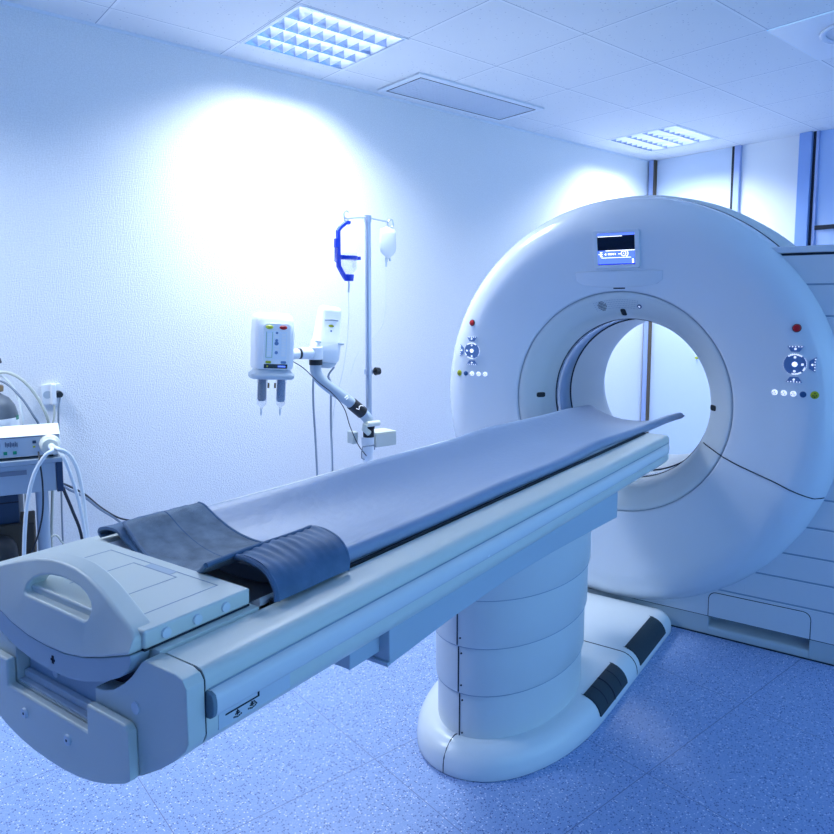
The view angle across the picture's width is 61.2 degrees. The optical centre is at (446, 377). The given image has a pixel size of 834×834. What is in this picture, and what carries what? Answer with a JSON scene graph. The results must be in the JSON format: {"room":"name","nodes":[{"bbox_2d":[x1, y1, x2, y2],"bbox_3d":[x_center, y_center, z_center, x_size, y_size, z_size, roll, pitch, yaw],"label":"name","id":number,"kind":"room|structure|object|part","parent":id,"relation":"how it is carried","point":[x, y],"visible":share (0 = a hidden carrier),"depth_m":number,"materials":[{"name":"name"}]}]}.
{"room":"radiology room","nodes":[
{"label":"radiology room","id":0,"kind":"room"},
{"bbox_2d":[0,4,648,550],"bbox_3d":[-1.578,-0.392,3.529,9.040,2.789,0.100,-4,7,-41],"label":"wall","id":1,"kind":"structure","parent":0,"point":[156,198],"depth_m":3.77,"materials":[{"name":"paint"}]},
{"bbox_2d":[41,384,61,404],"bbox_3d":[-1.839,0.076,3.275,0.080,0.093,0.012,-4,7,-41],"label":"wall socket","id":2,"kind":"object","parent":1,"relation":"attached to","point":[45,389],"visible":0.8,"depth_m":3.26,"materials":[{"name":"white plastic"}]},
{"bbox_2d":[43,391,49,398],"bbox_3d":[-1.849,0.080,3.259,0.036,0.036,0.001,-4,7,-40],"label":"outlet","id":3,"kind":"object","parent":2,"relation":"attached to","point":[46,394],"depth_m":3.26,"materials":[{"name":"white plastic"}]},
{"bbox_2d":[50,383,63,544],"bbox_3d":[-1.832,0.523,3.281,0.042,0.992,0.135,3,6,28],"label":"plug","id":4,"kind":"object","parent":2,"relation":"in","point":[53,393],"visible":0.63,"depth_m":3.26,"materials":[{"name":"white plastic"}]},
{"bbox_3d":[-1.831,0.281,3.231,0.014,0.306,0.088,3,6,25],"label":"plug cord","id":5,"kind":"part","parent":4,"relation":"part of","materials":[{"name":"grey plastic"}]},
{"bbox_3d":[-1.803,0.554,3.306,0.011,0.927,0.027,3,6,28],"label":"black cord","id":6,"kind":"part","parent":4,"relation":"part of","materials":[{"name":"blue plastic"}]},
{"bbox_2d":[0,0,648,162],"bbox_3d":[-1.573,-1.647,3.333,8.940,0.012,0.012,-4,7,-41],"label":"trim","id":7,"kind":"structure","parent":1,"relation":"attached to","point":[1,1],"depth_m":3.85,"materials":[{"name":"white paint"}]},
{"bbox_2d":[0,626,833,833],"bbox_3d":[0.456,1.269,1.245,8.960,0.060,6.290,-4,7,-41],"label":"floor","id":8,"kind":"structure","parent":0,"point":[713,735],"depth_m":2.07,"materials":[{"name":"plastic"}]},
{"bbox_2d":[0,358,23,511],"bbox_3d":[-1.902,0.487,2.964,0.200,1.145,0.202,-4,7,-41],"label":"gas cylinder","id":9,"kind":"object","parent":8,"relation":"on","point":[9,416],"visible":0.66,"depth_m":2.92,"materials":[{"name":"grey metal"}]},
{"bbox_2d":[0,374,26,500],"bbox_3d":[-1.807,0.510,3.004,0.093,1.074,0.100,0,5,0],"label":"gas hose","id":10,"kind":"object","parent":9,"relation":"attached to","point":[1,375],"visible":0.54,"depth_m":2.92,"materials":[{"name":"white"}]},
{"bbox_2d":[0,380,39,423],"bbox_3d":[-1.790,0.523,2.992,0.114,1.050,0.200,4,7,33],"label":"gas hose","id":11,"kind":"object","parent":9,"relation":"attached to","point":[2,381],"visible":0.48,"depth_m":2.91,"materials":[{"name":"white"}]},
{"bbox_2d":[0,371,53,547],"bbox_3d":[-1.783,0.505,3.014,0.124,1.082,0.215,4,7,33],"label":"gas hose","id":12,"kind":"object","parent":9,"relation":"attached to","point":[31,389],"visible":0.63,"depth_m":2.98,"materials":[{"name":"grey"}]},
{"bbox_2d":[0,445,71,550],"bbox_3d":[-1.808,0.681,2.725,0.652,0.804,0.330,-3,6,-30],"label":"equipment cart","id":13,"kind":"object","parent":8,"relation":"on","point":[16,472],"visible":0.42,"depth_m":2.67,"materials":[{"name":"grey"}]},
{"bbox_2d":[0,535,18,561],"bbox_3d":[-1.687,0.757,2.638,0.150,0.330,0.153,-3,6,-30],"label":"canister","id":14,"kind":"object","parent":13,"relation":"on","point":[8,546],"visible":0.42,"depth_m":2.61,"materials":[{"name":"black plastic"}]},
{"bbox_2d":[0,510,36,555],"bbox_3d":[-1.802,0.736,2.773,0.325,0.346,0.201,-3,6,-30],"label":"storage box","id":15,"kind":"object","parent":13,"relation":"on","point":[13,530],"visible":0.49,"depth_m":2.74,"materials":[{"name":"brown plastic"}]},
{"bbox_2d":[0,494,20,524],"bbox_3d":[-1.841,0.508,2.741,0.305,0.114,0.183,-3,6,-30],"label":"case","id":16,"kind":"object","parent":15,"relation":"on","point":[10,506],"visible":0.74,"depth_m":2.72,"materials":[{"name":"blue plastic"}]},
{"bbox_3d":[-1.825,0.376,2.682,0.586,0.110,0.314,-3,6,-30],"label":"drawer","id":17,"kind":"part","parent":13,"relation":"part of","materials":[{"name":"blue"}]},
{"bbox_2d":[0,423,60,458],"bbox_3d":[-1.773,0.260,2.662,0.546,0.089,0.371,-3,6,-30],"label":"ventilator","id":18,"kind":"object","parent":13,"relation":"on","point":[18,440],"visible":0.85,"depth_m":2.65,"materials":[{"name":"white plastic"}]},
{"bbox_3d":[-1.718,0.266,2.565,0.541,0.069,0.003,-3,6,-30],"label":"panel","id":19,"kind":"part","parent":18,"relation":"part of","materials":[{"name":"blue plastic"}]},
{"bbox_2d":[22,446,53,555],"bbox_3d":[-1.489,0.672,2.589,0.075,0.829,0.147,4,7,33],"label":"tube","id":20,"kind":"object","parent":18,"relation":"attached to","point":[25,519],"visible":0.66,"depth_m":2.52,"materials":[{"name":"white plastic"}]},
{"bbox_2d":[54,449,86,538],"bbox_3d":[-1.411,0.669,2.657,0.112,0.822,0.079,6,8,44],"label":"tube","id":21,"kind":"object","parent":18,"relation":"attached to","point":[61,454],"visible":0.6,"depth_m":2.60,"materials":[{"name":"white plastic"}]},
{"bbox_2d":[51,444,89,537],"bbox_3d":[-1.414,0.663,2.667,0.104,0.833,0.088,-5,8,-43],"label":"tube","id":22,"kind":"object","parent":18,"relation":"attached to","point":[55,447],"visible":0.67,"depth_m":2.63,"materials":[{"name":"white plastic"}]},
{"bbox_2d":[0,445,62,466],"bbox_3d":[-1.820,0.312,2.681,0.620,0.018,0.330,-3,6,-30],"label":"shelf","id":23,"kind":"object","parent":13,"relation":"attached to","point":[55,460],"depth_m":2.66,"materials":[{"name":"white metal"}]},
{"bbox_2d":[30,451,43,552],"bbox_3d":[-1.544,0.684,2.605,0.051,0.810,0.124,5,7,38],"label":"cable","id":24,"kind":"object","parent":13,"relation":"hanging from","point":[38,451],"visible":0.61,"depth_m":2.61,"materials":[{"name":"black plastic"}]},
{"bbox_3d":[-1.561,0.719,2.738,0.043,0.580,0.044,-3,6,-30],"label":"leg","id":25,"kind":"part","parent":13,"relation":"part of","materials":[{"name":"blue"}]},
{"bbox_3d":[-1.561,0.366,2.833,0.022,0.115,0.324,-3,6,-30],"label":"corner trim","id":26,"kind":"part","parent":13,"relation":"part of","materials":[{"name":"blue plastic"}]},
{"bbox_2d":[63,487,83,538],"bbox_3d":[-1.495,0.740,2.855,0.018,0.651,0.194,0,5,-1],"label":"power cable","id":27,"kind":"object","parent":13,"relation":"hanging from","point":[64,491],"visible":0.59,"depth_m":2.82,"materials":[{"name":"black plastic"}]},
{"bbox_2d":[64,485,120,521],"bbox_3d":[-1.572,0.704,3.171,0.122,0.663,0.754,0,5,2],"label":"power cable","id":28,"kind":"object","parent":13,"relation":"attached to","point":[66,487],"visible":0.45,"depth_m":3.21,"materials":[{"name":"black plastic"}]},
{"bbox_2d":[64,483,129,520],"bbox_3d":[-1.508,0.602,3.331,0.263,0.498,1.078,2,6,14],"label":"power cable","id":29,"kind":"object","parent":13,"relation":"attached to","point":[65,484],"visible":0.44,"depth_m":3.25,"materials":[{"name":"black plastic"}]},
{"bbox_2d":[51,534,63,543],"bbox_3d":[-1.471,0.837,2.688,0.051,0.494,0.010,-3,6,-28],"label":"lead","id":30,"kind":"object","parent":8,"relation":"on","point":[56,535],"visible":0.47,"depth_m":2.66,"materials":[{"name":"grey plastic"}]},
{"bbox_2d":[0,413,682,783],"bbox_3d":[0.131,0.661,2.200,0.672,0.964,2.688,4,7,33],"label":"table","id":31,"kind":"object","parent":8,"relation":"on","point":[118,662],"visible":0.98,"depth_m":1.26,"materials":[{"name":"white plastic"}]},
{"bbox_3d":[-0.591,0.486,1.080,0.224,0.016,0.018,4,7,33],"label":"slot rail","id":32,"kind":"part","parent":31,"relation":"part of","materials":[{"name":"white metal"}]},
{"bbox_3d":[-0.593,0.397,1.068,0.434,0.081,0.028,4,7,33],"label":"cradle plate","id":33,"kind":"part","parent":31,"relation":"part of","materials":[{"name":"blue"}]},
{"bbox_3d":[-0.584,0.341,1.076,0.433,0.118,0.065,4,7,33],"label":"handle","id":34,"kind":"part","parent":31,"relation":"part of","materials":[{"name":"white plastic"}]},
{"bbox_3d":[-0.305,0.424,0.913,0.018,0.037,0.008,4,7,33],"label":"rail","id":35,"kind":"part","parent":31,"relation":"part of","materials":[{"name":"blue"}]},
{"bbox_3d":[-0.267,0.450,0.983,0.002,0.022,0.128,4,7,33],"label":"marking plate","id":36,"kind":"part","parent":31,"relation":"part of","materials":[{"name":"white plastic"}]},
{"bbox_3d":[0.267,0.344,1.778,0.017,0.038,2.082,4,7,33],"label":"rail","id":37,"kind":"part","parent":31,"relation":"part of","materials":[{"name":"white plastic"}]},
{"bbox_2d":[208,405,684,582],"bbox_3d":[0.239,0.261,2.323,0.459,0.111,2.325,4,7,33],"label":"mat","id":38,"kind":"object","parent":31,"relation":"on","point":[372,506],"visible":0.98,"depth_m":1.89,"materials":[{"name":"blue plastic"}]},
{"bbox_2d":[98,501,349,601],"bbox_3d":[-0.437,0.311,1.325,0.547,0.072,0.271,4,7,33],"label":"pad","id":39,"kind":"object","parent":38,"relation":"on","point":[192,536],"visible":0.97,"depth_m":1.31,"materials":[{"name":"fabric"}]},
{"bbox_3d":[-0.463,0.314,1.334,0.348,0.066,0.249,4,7,33],"label":"fleece panel","id":40,"kind":"part","parent":39,"relation":"part of","materials":[{"name":"fabric"}]},
{"bbox_2d":[293,210,395,462],"bbox_3d":[-0.458,0.051,3.809,0.703,1.866,0.598,0,5,-4],"label":"pole stand","id":41,"kind":"object","parent":8,"relation":"on","point":[372,438],"visible":0.65,"depth_m":3.77,"materials":[{"name":"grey metal"}]},
{"bbox_2d":[248,312,293,379],"bbox_3d":[-0.852,-0.154,3.420,0.216,0.327,0.170,-2,6,-27],"label":"contrast injector","id":42,"kind":"object","parent":41,"relation":"attached to","point":[272,334],"visible":1,"depth_m":3.35,"materials":[{"name":"white plastic"}]},
{"bbox_2d":[257,379,268,414],"bbox_3d":[-0.891,0.094,3.407,0.054,0.180,0.054,2,6,18],"label":"syringe","id":43,"kind":"object","parent":42,"relation":"attached to","point":[261,395],"visible":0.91,"depth_m":3.39,"materials":[{"name":"white plastic"}]},
{"bbox_2d":[248,368,293,379],"bbox_3d":[-0.855,-0.020,3.432,0.212,0.047,0.170,1,5,-27],"label":"tray","id":44,"kind":"object","parent":42,"relation":"on","point":[256,373],"depth_m":3.36,"materials":[{"name":"white plastic"}]},
{"bbox_3d":[-0.811,-0.150,3.356,0.128,0.214,0.008,1,5,-27],"label":"panel","id":45,"kind":"part","parent":42,"relation":"part of","materials":[{"name":"white plastic"}]},
{"bbox_2d":[274,380,284,414],"bbox_3d":[-0.810,0.096,3.448,0.053,0.180,0.056,2,6,21],"label":"syringe","id":46,"kind":"object","parent":42,"relation":"in","point":[280,396],"visible":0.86,"depth_m":3.43,"materials":[{"name":"white plastic"}]},
{"bbox_2d":[310,305,343,367],"bbox_3d":[-0.631,-0.213,3.664,0.159,0.327,0.125,-3,6,-29],"label":"handset","id":47,"kind":"object","parent":41,"relation":"attached to","point":[326,334],"visible":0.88,"depth_m":3.62,"materials":[{"name":"white plastic"}]},
{"bbox_2d":[312,378,317,475],"bbox_3d":[-0.684,0.465,3.723,0.038,1.043,0.161,0,5,-3],"label":"cable","id":48,"kind":"object","parent":47,"relation":"hanging from","point":[313,405],"visible":0.52,"depth_m":3.68,"materials":[{"name":"grey plastic"}]},
{"bbox_2d":[327,367,334,470],"bbox_3d":[-0.617,0.456,3.807,0.042,1.045,0.108,0,6,-6],"label":"cable","id":49,"kind":"object","parent":47,"relation":"hanging from","point":[332,369],"visible":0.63,"depth_m":3.75,"materials":[{"name":"grey plastic"}]},
{"bbox_2d":[293,361,366,455],"bbox_3d":[-0.596,0.166,3.618,0.415,0.532,0.041,-3,6,-30],"label":"cable","id":50,"kind":"object","parent":41,"relation":"hanging from","point":[293,361],"visible":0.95,"depth_m":3.65,"materials":[{"name":"black plastic"}]},
{"bbox_3d":[-0.546,0.083,3.691,0.358,0.348,0.063,-4,7,-35],"label":"arm","id":51,"kind":"part","parent":41,"relation":"part of","materials":[{"name":"white plastic"}]},
{"bbox_2d":[334,220,360,280],"bbox_3d":[-0.519,-0.665,3.688,0.149,0.314,0.092,-1,6,-16],"label":"holder","id":52,"kind":"object","parent":41,"relation":"hanging from","point":[338,257],"visible":1,"depth_m":3.65,"materials":[{"name":"blue plastic"}]},
{"bbox_2d":[331,281,349,471],"bbox_3d":[-0.568,0.039,3.749,0.111,1.100,0.027,-2,6,-20],"label":"drip line","id":53,"kind":"object","parent":52,"relation":"hanging from","point":[348,281],"visible":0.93,"depth_m":3.74,"materials":[{"name":"blue"}]},
{"bbox_3d":[-0.538,-0.666,3.671,0.082,0.308,0.024,-4,7,-41],"label":"stem","id":54,"kind":"part","parent":52,"relation":"part of","materials":[{"name":"blue plastic"}]},
{"bbox_2d":[344,274,353,280],"bbox_3d":[-0.515,-0.526,3.705,0.056,0.034,0.056,-4,7,-41],"label":"cup","id":55,"kind":"object","parent":52,"relation":"on","point":[347,277],"depth_m":3.68,"materials":[{"name":"blue plastic"}]},
{"bbox_2d":[350,226,395,374],"bbox_3d":[-0.398,-0.422,3.837,0.281,0.802,0.039,-3,6,-31],"label":"bag","id":56,"kind":"object","parent":41,"relation":"hanging from","point":[387,245],"visible":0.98,"depth_m":3.84,"materials":[{"name":"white plastic"}]},
{"bbox_3d":[-0.388,-0.035,3.859,0.051,0.046,0.045,-4,7,-41],"label":"clamp knob","id":57,"kind":"part","parent":41,"relation":"part of","materials":[{"name":"black plastic"}]},
{"bbox_3d":[-0.373,0.300,3.964,0.138,0.005,0.118,-4,7,-41],"label":"lid","id":58,"kind":"part","parent":41,"relation":"part of","materials":[{"name":"beige plastic"}]},
{"bbox_2d":[450,195,833,665],"bbox_3d":[1.013,0.096,3.375,1.963,1.873,0.947,4,7,33],"label":"scanner","id":59,"kind":"object","parent":8,"relation":"on","point":[731,537],"visible":0.84,"depth_m":2.87,"materials":[{"name":"white plastic"}]},
{"bbox_3d":[0.122,-0.130,3.389,0.078,0.078,0.008,4,6,30],"label":"control panel","id":60,"kind":"part","parent":59,"relation":"part of","materials":[{"name":"blue"}]},
{"bbox_2d":[597,301,606,310],"bbox_3d":[0.687,-0.316,3.105,0.041,0.043,0.033,4,7,33],"label":"speaker grille","id":61,"kind":"object","parent":59,"relation":"attached to","point":[601,305],"depth_m":3.10,"materials":[{"name":"black plastic"}]},
{"bbox_3d":[1.076,0.994,3.408,1.780,0.081,0.746,4,7,33],"label":"kick plate","id":62,"kind":"part","parent":59,"relation":"part of","materials":[{"name":"grey plastic"}]},
{"bbox_3d":[1.296,-0.050,2.619,0.078,0.078,0.008,4,7,36],"label":"control panel","id":63,"kind":"part","parent":59,"relation":"part of","materials":[{"name":"blue plastic"}]},
{"bbox_3d":[1.634,-0.507,2.910,0.486,0.025,0.784,4,7,33],"label":"wing lid","id":64,"kind":"part","parent":59,"relation":"part of","materials":[{"name":"white plastic"}]},
{"bbox_2d":[3,0,833,160],"bbox_3d":[0.469,-1.416,0.973,8.940,0.001,6.270,-4,7,-41],"label":"ceiling","id":65,"kind":"structure","parent":0,"point":[600,71],"depth_m":3.64,"materials":[{"name":"tile"}]},
{"bbox_2d":[240,4,408,70],"bbox_3d":[-0.607,-1.719,3.466,0.600,0.124,0.604,-4,7,-41],"label":"ceiling light","id":66,"kind":"object","parent":65,"relation":"attached to","point":[305,33],"visible":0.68,"depth_m":3.48,"materials":[{"name":"white metal"}]},
{"bbox_3d":[-0.766,-1.674,3.333,0.028,0.050,0.568,-4,7,-41],"label":"louver blade","id":67,"kind":"part","parent":66,"relation":"part of","materials":[{"name":"white metal"}]},
{"bbox_3d":[-0.713,-1.678,3.378,0.028,0.050,0.568,-4,7,-41],"label":"louver blade","id":68,"kind":"part","parent":66,"relation":"part of","materials":[{"name":"white metal"}]},
{"bbox_3d":[-0.660,-1.682,3.424,0.028,0.050,0.568,-4,7,-41],"label":"louver blade","id":69,"kind":"part","parent":66,"relation":"part of","materials":[{"name":"white metal"}]},
{"bbox_3d":[-0.607,-1.687,3.469,0.028,0.050,0.568,-4,7,-41],"label":"louver blade","id":70,"kind":"part","parent":66,"relation":"part of","materials":[{"name":"white metal"}]},
{"bbox_3d":[-0.554,-1.691,3.515,0.028,0.050,0.568,-4,7,-41],"label":"louver blade","id":71,"kind":"part","parent":66,"relation":"part of","materials":[{"name":"white metal"}]},
{"bbox_3d":[-0.501,-1.695,3.560,0.028,0.050,0.568,-4,7,-41],"label":"louver blade","id":72,"kind":"part","parent":66,"relation":"part of","materials":[{"name":"white metal"}]},
{"bbox_3d":[-0.448,-1.699,3.606,0.028,0.050,0.568,-4,7,-41],"label":"louver blade","id":73,"kind":"part","parent":66,"relation":"part of","materials":[{"name":"white metal"}]},
{"bbox_3d":[-0.395,-1.703,3.651,0.028,0.050,0.568,-4,7,-41],"label":"louver blade","id":74,"kind":"part","parent":66,"relation":"part of","materials":[{"name":"white metal"}]},
{"bbox_2d":[377,72,543,121],"bbox_3d":[0.110,-1.741,4.409,1.044,0.013,0.410,-4,7,-41],"label":"ceiling vent","id":75,"kind":"object","parent":65,"relation":"in","point":[421,87],"visible":1,"depth_m":4.36,"materials":[{"name":"white"}]},
{"bbox_2d":[607,125,718,151],"bbox_3d":[1.667,-1.895,5.416,0.600,0.124,0.604,-4,7,-41],"label":"ceiling light","id":76,"kind":"object","parent":65,"relation":"attached to","point":[673,136],"visible":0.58,"depth_m":5.43,"materials":[{"name":"white"}]},
{"bbox_3d":[1.507,-1.850,5.282,0.028,0.050,0.568,-4,7,-41],"label":"louver blade","id":77,"kind":"part","parent":76,"relation":"part of","materials":[{"name":"white metal"}]},
{"bbox_3d":[1.560,-1.854,5.328,0.028,0.050,0.568,-4,7,-41],"label":"louver blade","id":78,"kind":"part","parent":76,"relation":"part of","materials":[{"name":"white metal"}]},
{"bbox_3d":[1.613,-1.858,5.373,0.028,0.050,0.568,-4,7,-41],"label":"louver blade","id":79,"kind":"part","parent":76,"relation":"part of","materials":[{"name":"white metal"}]},
{"bbox_3d":[1.667,-1.862,5.419,0.028,0.050,0.568,-4,7,-41],"label":"louver blade","id":80,"kind":"part","parent":76,"relation":"part of","materials":[{"name":"white metal"}]},
{"bbox_3d":[1.720,-1.866,5.464,0.028,0.050,0.568,-4,7,-41],"label":"louver blade","id":81,"kind":"part","parent":76,"relation":"part of","materials":[{"name":"white metal"}]},
{"bbox_3d":[1.773,-1.870,5.510,0.028,0.050,0.568,-4,7,-41],"label":"louver blade","id":82,"kind":"part","parent":76,"relation":"part of","materials":[{"name":"white metal"}]},
{"bbox_3d":[1.826,-1.875,5.555,0.028,0.050,0.568,-4,7,-41],"label":"louver blade","id":83,"kind":"part","parent":76,"relation":"part of","materials":[{"name":"white metal"}]},
{"bbox_3d":[1.879,-1.879,5.601,0.028,0.050,0.568,-4,7,-41],"label":"louver blade","id":84,"kind":"part","parent":76,"relation":"part of","materials":[{"name":"white metal"}]},
{"bbox_2d":[768,11,833,59],"bbox_3d":[1.931,-1.606,3.286,0.592,0.089,0.592,-4,7,-41],"label":"ceiling panel","id":85,"kind":"object","parent":65,"relation":"attached to","point":[814,36],"visible":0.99,"depth_m":3.35,"materials":[{"name":"white"}]},
{"bbox_2d":[702,135,799,243],"bbox_3d":[3.888,-0.412,4.031,0.100,2.789,6.270,-4,7,-41],"label":"wall","id":86,"kind":"structure","parent":0,"point":[769,170],"depth_m":5.45,"materials":[{"name":"white paint"}]},
{"bbox_2d":[641,160,656,432],"bbox_3d":[1.812,-0.582,6.321,0.050,2.669,0.053,-4,7,-40],"label":"trim","id":87,"kind":"structure","parent":86,"relation":"attached to","point":[652,184],"depth_m":6.34,"materials":[{"name":"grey metal"}]},
{"bbox_2d":[649,147,731,453],"bbox_3d":[2.075,-0.555,6.053,0.005,2.668,0.694,-4,7,-41],"label":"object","id":88,"kind":"object","parent":86,"relation":"attached to","point":[678,380],"visible":0.36,"depth_m":6.09,"materials":[{"name":"white"}]},
{"bbox_2d":[730,145,741,212],"bbox_3d":[2.314,-0.525,5.752,0.035,2.669,0.075,-4,7,-40],"label":"trim","id":89,"kind":"structure","parent":86,"relation":"attached to","point":[736,167],"depth_m":5.63,"materials":[{"name":"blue metal"}]},
{"bbox_2d":[794,131,816,245],"bbox_3d":[2.669,-0.482,5.324,0.060,2.669,0.110,-4,7,-41],"label":"trim","id":90,"kind":"structure","parent":86,"relation":"attached to","point":[807,140],"depth_m":5.22,"materials":[{"name":"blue metal"}]},
{"bbox_2d":[811,129,833,244],"bbox_3d":[3.158,-0.428,4.781,0.031,2.669,1.354,-4,7,-41],"label":"window","id":91,"kind":"structure","parent":86,"relation":"in","point":[822,232],"depth_m":5.15,"materials":[{"name":"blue glass"}]}
]}

